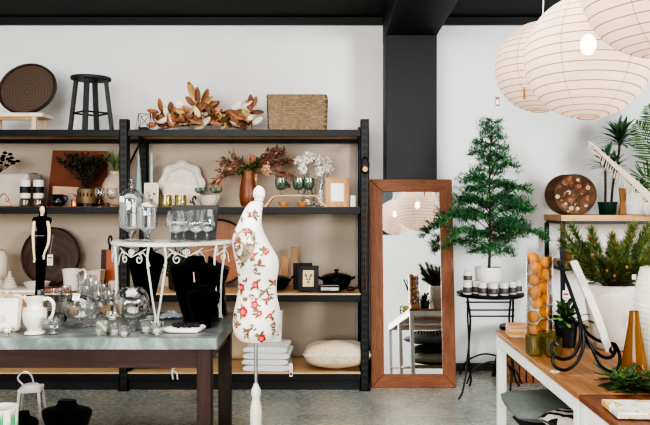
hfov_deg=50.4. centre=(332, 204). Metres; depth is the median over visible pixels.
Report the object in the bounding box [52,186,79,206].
gift box
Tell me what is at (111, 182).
vase
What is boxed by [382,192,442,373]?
mirror glass
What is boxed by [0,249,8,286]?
vase
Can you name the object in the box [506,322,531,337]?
stack
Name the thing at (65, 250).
round platter
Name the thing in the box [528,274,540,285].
orange
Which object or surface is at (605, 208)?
pot
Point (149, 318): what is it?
glass votive
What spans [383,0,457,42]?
ceiling beam
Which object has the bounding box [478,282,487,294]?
candle jar
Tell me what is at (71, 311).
candle
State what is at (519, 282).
candle jar
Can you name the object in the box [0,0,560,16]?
ceiling
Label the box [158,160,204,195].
platter
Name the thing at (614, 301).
pot
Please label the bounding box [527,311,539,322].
orange
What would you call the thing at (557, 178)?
placemat
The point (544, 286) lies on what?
orange
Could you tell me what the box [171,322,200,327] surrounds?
necklace
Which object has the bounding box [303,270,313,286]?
picture
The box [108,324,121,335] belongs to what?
glass votive
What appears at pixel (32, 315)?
pitcher
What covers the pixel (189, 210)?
glass
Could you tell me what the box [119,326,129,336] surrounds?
glass votive
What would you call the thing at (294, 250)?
chopping board
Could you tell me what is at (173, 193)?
box
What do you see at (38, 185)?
lidded canister
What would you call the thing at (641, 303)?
urn
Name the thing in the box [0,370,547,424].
floor
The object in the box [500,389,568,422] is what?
cushion
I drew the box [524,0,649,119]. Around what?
paper lantern
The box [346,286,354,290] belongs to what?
bowl
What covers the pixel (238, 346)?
cushion
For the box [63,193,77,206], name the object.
round ornament
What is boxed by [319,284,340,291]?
box
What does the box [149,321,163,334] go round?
glass votive
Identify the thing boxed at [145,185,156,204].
artwork
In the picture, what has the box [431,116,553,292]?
potted tree
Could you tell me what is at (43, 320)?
bowl
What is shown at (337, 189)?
picture
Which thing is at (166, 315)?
pouch
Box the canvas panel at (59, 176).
[47,150,108,206]
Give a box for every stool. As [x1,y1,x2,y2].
[68,74,113,129]
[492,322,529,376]
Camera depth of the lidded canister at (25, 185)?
5.27 m
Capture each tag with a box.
[47,237,52,264]
[72,294,79,299]
[495,78,499,105]
[563,290,568,302]
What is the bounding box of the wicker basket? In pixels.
[266,94,327,129]
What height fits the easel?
0.419 m
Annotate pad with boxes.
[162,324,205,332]
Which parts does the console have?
leg, leg, leg, leg, rail, leg, leg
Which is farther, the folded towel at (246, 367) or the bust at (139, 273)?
the folded towel at (246, 367)
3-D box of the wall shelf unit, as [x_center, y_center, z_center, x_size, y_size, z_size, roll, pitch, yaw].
[2.406,0.733,5.543,1.289,1.311,0.434,0,0,0]
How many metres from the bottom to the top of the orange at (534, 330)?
0.057 m
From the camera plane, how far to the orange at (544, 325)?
3.06 m
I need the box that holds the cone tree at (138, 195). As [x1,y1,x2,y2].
[134,151,142,206]
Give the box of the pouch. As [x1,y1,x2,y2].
[159,310,182,317]
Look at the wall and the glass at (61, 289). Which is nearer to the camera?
the glass at (61, 289)
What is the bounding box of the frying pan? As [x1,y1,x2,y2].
[277,275,295,290]
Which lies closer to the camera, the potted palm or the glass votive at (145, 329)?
the glass votive at (145, 329)
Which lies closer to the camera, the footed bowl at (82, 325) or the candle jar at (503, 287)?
the footed bowl at (82, 325)
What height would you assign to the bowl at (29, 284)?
0.055 m
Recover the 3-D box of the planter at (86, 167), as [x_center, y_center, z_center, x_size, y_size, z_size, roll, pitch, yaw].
[-1.971,-0.204,5.414,0.413,0.434,0.185,0,0,3]
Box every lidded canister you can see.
[19,180,30,206]
[33,180,43,206]
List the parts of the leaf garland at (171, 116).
stem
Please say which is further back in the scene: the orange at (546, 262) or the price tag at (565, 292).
the price tag at (565, 292)
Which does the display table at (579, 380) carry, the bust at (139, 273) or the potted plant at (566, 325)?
the potted plant at (566, 325)
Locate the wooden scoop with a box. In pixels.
[346,286,358,290]
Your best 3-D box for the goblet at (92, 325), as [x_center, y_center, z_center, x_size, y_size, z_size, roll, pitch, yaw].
[-1.246,0.573,3.581,0.072,0.110,0.072,0,0,0]
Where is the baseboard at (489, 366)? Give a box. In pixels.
[456,363,493,369]
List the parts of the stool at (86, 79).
leg, leg, seat, leg, leg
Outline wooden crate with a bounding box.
[506,355,540,382]
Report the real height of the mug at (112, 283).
0.075 m
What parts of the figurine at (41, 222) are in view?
arm, arm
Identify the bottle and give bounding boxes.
[620,310,648,377]
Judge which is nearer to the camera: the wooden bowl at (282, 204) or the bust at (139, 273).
the bust at (139, 273)
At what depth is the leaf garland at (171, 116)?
5.28 m
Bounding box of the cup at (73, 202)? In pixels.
[71,200,76,206]
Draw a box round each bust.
[18,410,38,424]
[42,399,91,424]
[128,247,163,305]
[170,256,219,322]
[185,285,220,328]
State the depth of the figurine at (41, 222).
3.97 m
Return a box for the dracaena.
[588,114,647,214]
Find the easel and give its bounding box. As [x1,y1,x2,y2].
[550,260,621,372]
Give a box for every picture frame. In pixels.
[144,183,158,206]
[293,263,311,288]
[298,266,318,290]
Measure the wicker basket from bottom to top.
0.272 m
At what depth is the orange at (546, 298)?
3.06 m
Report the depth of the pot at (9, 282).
5.27 m
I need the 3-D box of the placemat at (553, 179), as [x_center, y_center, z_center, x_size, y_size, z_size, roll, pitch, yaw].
[1.856,-0.082,5.505,0.324,0.323,0.035,0,0,14]
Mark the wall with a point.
(144, 65)
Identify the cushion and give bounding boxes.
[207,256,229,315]
[232,330,247,359]
[303,340,370,368]
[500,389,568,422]
[513,416,544,424]
[538,407,573,424]
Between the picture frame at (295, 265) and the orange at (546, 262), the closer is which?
the orange at (546, 262)
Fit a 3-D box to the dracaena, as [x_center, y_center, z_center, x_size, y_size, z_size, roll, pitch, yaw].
[2.248,-0.323,5.498,0.482,0.798,0.346,0,0,0]
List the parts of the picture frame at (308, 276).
frame, frame rail, frame rail, frame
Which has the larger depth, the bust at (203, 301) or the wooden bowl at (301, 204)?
the wooden bowl at (301, 204)
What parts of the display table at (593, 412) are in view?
leg, frame rail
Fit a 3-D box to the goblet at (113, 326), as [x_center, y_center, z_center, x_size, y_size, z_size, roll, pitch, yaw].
[-1.138,0.585,3.552,0.080,0.085,0.080,0,0,0]
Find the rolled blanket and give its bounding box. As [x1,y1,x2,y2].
[171,368,177,379]
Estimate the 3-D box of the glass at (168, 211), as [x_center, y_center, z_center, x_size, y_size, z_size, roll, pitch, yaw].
[-0.833,0.113,3.660,0.112,0.165,0.111,0,0,0]
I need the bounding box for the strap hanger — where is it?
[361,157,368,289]
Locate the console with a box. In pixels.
[110,240,231,325]
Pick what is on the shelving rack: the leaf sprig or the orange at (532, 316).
the leaf sprig
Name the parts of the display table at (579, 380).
leg, frame rail, leg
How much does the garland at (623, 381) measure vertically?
0.085 m
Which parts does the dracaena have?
stem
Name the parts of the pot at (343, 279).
lid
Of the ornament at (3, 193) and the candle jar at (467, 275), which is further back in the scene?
the ornament at (3, 193)
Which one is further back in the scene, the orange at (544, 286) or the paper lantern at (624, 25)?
the orange at (544, 286)
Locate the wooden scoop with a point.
(350, 288)
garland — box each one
[146,82,254,129]
[593,362,649,394]
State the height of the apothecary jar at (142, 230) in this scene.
0.275 m
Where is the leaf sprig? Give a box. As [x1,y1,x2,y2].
[242,94,263,127]
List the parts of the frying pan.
lid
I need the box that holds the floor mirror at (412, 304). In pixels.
[369,179,455,387]
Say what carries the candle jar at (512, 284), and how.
on the bistro table at (511, 298)
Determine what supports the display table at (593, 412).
on the floor
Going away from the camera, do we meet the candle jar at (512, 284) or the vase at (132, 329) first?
the vase at (132, 329)
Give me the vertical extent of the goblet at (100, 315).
0.140 m
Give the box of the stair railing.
[587,141,649,215]
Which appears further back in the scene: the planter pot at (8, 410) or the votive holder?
the votive holder
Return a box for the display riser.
[264,195,326,206]
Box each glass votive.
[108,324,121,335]
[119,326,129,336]
[139,320,152,333]
[144,309,156,321]
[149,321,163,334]
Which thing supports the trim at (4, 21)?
attached to the wall
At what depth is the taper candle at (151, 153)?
5.54 m
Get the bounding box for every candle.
[67,307,78,315]
[150,152,152,182]
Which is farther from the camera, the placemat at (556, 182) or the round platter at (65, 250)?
the round platter at (65, 250)
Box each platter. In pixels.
[0,63,56,112]
[20,227,80,285]
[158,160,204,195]
[183,219,237,283]
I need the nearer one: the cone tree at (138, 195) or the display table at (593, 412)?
the display table at (593, 412)
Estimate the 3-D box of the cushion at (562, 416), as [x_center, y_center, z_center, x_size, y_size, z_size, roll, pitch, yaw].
[1.130,0.885,2.784,0.487,0.160,0.443,0,0,-8]
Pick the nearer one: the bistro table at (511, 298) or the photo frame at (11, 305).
the photo frame at (11, 305)
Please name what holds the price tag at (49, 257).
hanging from the round platter at (65, 250)
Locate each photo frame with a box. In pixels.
[0,290,23,331]
[325,178,349,206]
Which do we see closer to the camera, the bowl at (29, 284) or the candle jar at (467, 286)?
the candle jar at (467, 286)
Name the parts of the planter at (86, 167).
pot, black dish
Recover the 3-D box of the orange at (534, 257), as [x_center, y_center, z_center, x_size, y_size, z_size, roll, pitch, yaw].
[0.893,0.241,3.089,0.056,0.056,0.057,0,0,30]
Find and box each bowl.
[23,281,50,288]
[42,316,64,324]
[62,285,97,328]
[195,195,220,204]
[198,212,214,231]
[278,202,287,206]
[297,202,306,206]
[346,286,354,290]
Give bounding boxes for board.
[0,286,50,292]
[101,235,114,286]
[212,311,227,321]
[280,257,287,285]
[291,247,297,285]
[570,260,612,351]
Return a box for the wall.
[0,26,649,362]
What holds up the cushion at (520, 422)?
on the cushion
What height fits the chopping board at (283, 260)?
0.240 m
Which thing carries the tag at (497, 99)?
hanging from the paper lantern at (509, 63)
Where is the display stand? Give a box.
[0,113,53,129]
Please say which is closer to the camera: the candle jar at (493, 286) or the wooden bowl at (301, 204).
the candle jar at (493, 286)
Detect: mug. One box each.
[62,268,86,290]
[108,281,118,290]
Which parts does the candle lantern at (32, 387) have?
post, pane, post, post, pane, post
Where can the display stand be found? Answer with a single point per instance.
(34, 117)
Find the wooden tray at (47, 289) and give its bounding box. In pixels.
[45,287,68,292]
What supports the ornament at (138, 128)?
on the shelving rack
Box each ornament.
[0,193,11,206]
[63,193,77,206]
[135,113,151,129]
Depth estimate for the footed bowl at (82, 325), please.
3.55 m
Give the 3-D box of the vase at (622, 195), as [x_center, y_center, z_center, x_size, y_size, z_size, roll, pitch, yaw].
[2.292,-0.029,5.450,0.065,0.210,0.066,0,0,0]
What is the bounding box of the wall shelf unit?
[544,214,649,329]
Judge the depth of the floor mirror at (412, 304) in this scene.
5.34 m
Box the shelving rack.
[0,119,369,390]
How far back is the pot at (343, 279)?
5.34 m
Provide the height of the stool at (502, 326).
0.434 m
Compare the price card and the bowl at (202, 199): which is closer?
the price card
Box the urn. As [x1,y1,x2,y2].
[633,265,649,370]
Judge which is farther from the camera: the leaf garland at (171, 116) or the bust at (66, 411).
the leaf garland at (171, 116)
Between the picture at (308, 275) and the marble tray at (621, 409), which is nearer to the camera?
the marble tray at (621, 409)
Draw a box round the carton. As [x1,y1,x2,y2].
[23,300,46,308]
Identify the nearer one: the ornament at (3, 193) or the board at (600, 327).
the board at (600, 327)
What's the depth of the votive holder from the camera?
3.31 m
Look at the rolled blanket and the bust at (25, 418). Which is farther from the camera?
the rolled blanket
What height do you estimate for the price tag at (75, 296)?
0.030 m
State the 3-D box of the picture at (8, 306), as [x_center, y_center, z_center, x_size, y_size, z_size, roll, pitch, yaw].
[-1.624,0.536,3.429,0.108,0.146,0.003,0,-12,-6]
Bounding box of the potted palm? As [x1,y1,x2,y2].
[628,103,649,202]
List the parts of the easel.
scroll leg, scroll leg, scroll leg, scroll leg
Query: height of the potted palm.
0.879 m
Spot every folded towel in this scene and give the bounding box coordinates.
[242,352,291,364]
[243,339,290,352]
[243,345,293,358]
[243,357,292,370]
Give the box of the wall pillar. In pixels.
[383,35,436,178]
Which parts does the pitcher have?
handle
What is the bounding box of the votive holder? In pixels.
[96,320,107,335]
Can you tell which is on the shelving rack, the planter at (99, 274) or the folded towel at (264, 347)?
the planter at (99, 274)
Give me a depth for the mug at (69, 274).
5.26 m
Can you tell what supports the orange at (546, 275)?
in the vase at (533, 345)
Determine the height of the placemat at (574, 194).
0.323 m
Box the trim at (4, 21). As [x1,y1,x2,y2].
[0,17,539,25]
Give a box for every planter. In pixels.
[56,151,110,206]
[86,269,104,289]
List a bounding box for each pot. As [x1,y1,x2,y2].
[0,402,18,424]
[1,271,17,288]
[319,269,354,289]
[585,282,635,350]
[597,202,617,214]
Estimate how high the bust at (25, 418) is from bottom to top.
0.221 m
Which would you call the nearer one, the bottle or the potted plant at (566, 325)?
the bottle
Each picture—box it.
[0,298,18,327]
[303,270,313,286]
[331,183,343,200]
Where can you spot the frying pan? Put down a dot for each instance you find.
(282, 281)
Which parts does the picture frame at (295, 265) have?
frame, frame rail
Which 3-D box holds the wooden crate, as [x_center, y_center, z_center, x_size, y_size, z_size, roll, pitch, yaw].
[1.482,1.287,5.480,0.290,0.200,0.246,0,0,0]
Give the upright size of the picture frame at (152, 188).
0.186 m
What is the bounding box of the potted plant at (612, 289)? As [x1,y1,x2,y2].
[551,218,649,350]
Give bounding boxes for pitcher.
[22,295,55,334]
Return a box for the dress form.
[232,186,280,424]
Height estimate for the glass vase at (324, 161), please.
0.426 m
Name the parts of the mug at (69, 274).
handle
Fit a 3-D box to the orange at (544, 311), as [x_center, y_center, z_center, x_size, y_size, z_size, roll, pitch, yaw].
[0.947,0.477,3.067,0.057,0.057,0.056,0,0,38]
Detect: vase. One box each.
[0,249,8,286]
[100,146,130,206]
[114,286,149,331]
[209,143,296,206]
[294,151,314,206]
[311,153,333,206]
[526,256,552,348]
[618,188,626,214]
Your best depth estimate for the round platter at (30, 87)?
5.34 m
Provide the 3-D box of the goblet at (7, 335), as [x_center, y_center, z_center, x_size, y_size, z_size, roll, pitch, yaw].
[-1.546,0.605,3.283,0.060,0.045,0.060,0,0,0]
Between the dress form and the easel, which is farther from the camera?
the dress form
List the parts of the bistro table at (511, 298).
leg, leg, leg, leg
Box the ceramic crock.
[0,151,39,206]
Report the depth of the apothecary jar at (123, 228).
3.76 m
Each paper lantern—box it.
[495,0,551,112]
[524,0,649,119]
[581,0,649,58]
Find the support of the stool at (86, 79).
on the shelving rack
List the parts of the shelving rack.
upright post, upright post, upright post, upright post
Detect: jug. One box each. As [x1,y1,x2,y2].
[48,194,67,206]
[76,274,96,313]
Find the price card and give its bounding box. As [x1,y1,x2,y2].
[351,196,354,206]
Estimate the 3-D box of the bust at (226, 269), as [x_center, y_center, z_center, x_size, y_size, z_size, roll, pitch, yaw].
[-0.657,0.459,3.920,0.133,0.338,0.060,0,0,0]
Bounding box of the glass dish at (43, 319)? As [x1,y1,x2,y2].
[42,316,64,334]
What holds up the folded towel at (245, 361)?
on the folded towel at (246, 367)
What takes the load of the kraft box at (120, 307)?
on the display table at (81, 347)
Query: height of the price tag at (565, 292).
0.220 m
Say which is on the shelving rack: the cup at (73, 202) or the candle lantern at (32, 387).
the cup at (73, 202)
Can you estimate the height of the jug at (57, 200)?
0.094 m
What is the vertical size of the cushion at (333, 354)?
0.216 m
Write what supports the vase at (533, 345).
on the display table at (579, 380)
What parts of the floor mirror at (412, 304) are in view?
frame rail, frame rail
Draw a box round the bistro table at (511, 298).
[456,290,524,399]
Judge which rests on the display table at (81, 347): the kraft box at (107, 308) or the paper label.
the kraft box at (107, 308)
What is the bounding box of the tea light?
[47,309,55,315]
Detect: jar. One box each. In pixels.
[117,180,145,240]
[136,190,157,241]
[463,271,471,281]
[463,281,471,294]
[472,280,480,293]
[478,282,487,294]
[489,282,497,295]
[499,282,508,295]
[507,281,516,294]
[513,280,521,292]
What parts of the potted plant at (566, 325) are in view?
pot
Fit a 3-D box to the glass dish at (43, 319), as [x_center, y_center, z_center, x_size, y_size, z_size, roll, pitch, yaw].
[-1.361,0.585,3.359,0.100,0.085,0.100,0,0,0]
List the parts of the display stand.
rail, leg, leg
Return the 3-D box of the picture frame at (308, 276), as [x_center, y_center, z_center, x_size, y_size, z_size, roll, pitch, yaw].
[-0.189,0.564,5.301,0.155,0.195,0.043,0,0,6]
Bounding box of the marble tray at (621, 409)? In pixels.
[602,399,649,418]
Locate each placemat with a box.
[544,175,564,214]
[547,174,568,214]
[550,174,570,214]
[553,174,596,214]
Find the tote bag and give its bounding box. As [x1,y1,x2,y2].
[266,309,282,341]
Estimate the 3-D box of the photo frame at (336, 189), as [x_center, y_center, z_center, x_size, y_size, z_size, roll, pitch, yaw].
[0.033,-0.097,5.272,0.185,0.225,0.043,0,0,-3]
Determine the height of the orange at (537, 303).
0.057 m
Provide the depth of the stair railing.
5.08 m
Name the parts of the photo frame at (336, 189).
frame, frame rail, frame rail, frame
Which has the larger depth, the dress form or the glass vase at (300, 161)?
the glass vase at (300, 161)
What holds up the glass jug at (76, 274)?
on the display table at (81, 347)
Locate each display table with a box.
[0,312,233,424]
[495,330,649,424]
[579,395,649,424]
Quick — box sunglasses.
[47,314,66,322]
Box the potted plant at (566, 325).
[541,298,594,347]
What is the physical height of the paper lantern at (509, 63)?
1.049 m
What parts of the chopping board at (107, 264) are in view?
handle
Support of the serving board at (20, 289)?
on the shelving rack
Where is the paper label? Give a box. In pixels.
[289,363,292,376]
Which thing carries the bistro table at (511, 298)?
on the floor
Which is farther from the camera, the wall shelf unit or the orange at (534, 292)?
the wall shelf unit
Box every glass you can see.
[37,289,62,316]
[165,211,186,241]
[176,211,191,240]
[187,210,204,240]
[198,212,214,240]
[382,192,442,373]
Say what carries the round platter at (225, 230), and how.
on the shelving rack
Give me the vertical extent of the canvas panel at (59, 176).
0.460 m
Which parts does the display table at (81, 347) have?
leg, leg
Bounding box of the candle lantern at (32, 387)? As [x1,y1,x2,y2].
[17,371,45,424]
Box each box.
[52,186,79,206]
[103,301,112,315]
[116,302,123,316]
[163,182,200,206]
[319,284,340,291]
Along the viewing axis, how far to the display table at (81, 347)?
3.31 m
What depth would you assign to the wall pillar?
5.47 m
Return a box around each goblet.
[1,326,14,337]
[86,305,99,326]
[92,290,107,316]
[104,309,119,327]
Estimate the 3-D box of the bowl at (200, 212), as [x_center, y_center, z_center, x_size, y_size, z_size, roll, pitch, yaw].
[-0.694,0.087,3.800,0.092,0.125,0.092,0,0,0]
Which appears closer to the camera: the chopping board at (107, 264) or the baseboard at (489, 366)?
the chopping board at (107, 264)
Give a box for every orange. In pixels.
[526,252,538,263]
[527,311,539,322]
[527,324,540,336]
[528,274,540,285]
[528,286,540,298]
[529,262,542,273]
[530,297,542,308]
[537,281,549,293]
[538,319,550,331]
[539,257,551,268]
[539,269,552,281]
[539,306,552,318]
[540,293,551,304]
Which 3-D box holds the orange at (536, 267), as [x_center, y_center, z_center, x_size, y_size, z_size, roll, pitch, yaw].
[0.904,0.281,3.073,0.057,0.057,0.056,0,0,-16]
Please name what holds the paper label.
hanging from the folded towel at (245, 361)
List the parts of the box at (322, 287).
lid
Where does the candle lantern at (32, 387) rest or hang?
on the bench
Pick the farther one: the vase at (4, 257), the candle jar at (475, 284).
the vase at (4, 257)
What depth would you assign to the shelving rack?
5.76 m
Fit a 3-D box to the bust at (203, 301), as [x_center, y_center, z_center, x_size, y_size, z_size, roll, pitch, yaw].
[-0.665,0.520,3.530,0.180,0.215,0.087,0,0,0]
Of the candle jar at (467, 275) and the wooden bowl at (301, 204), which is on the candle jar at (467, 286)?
the candle jar at (467, 275)
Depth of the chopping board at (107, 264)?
5.57 m
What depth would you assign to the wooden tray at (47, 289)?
5.19 m
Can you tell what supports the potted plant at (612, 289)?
on the display table at (579, 380)
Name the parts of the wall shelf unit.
upright post, rail, upright post, rail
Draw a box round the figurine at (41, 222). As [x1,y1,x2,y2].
[32,205,51,295]
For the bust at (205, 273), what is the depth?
3.60 m
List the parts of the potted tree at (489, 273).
pot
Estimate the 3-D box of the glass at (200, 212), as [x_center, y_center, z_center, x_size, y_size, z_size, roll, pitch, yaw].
[-0.694,0.110,3.800,0.092,0.170,0.092,0,0,0]
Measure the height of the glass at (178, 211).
0.160 m
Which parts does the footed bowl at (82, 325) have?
lid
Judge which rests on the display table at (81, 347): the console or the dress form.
the console
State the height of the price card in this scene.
0.085 m
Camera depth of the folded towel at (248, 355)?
5.17 m
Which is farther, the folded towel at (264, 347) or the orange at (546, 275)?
the folded towel at (264, 347)

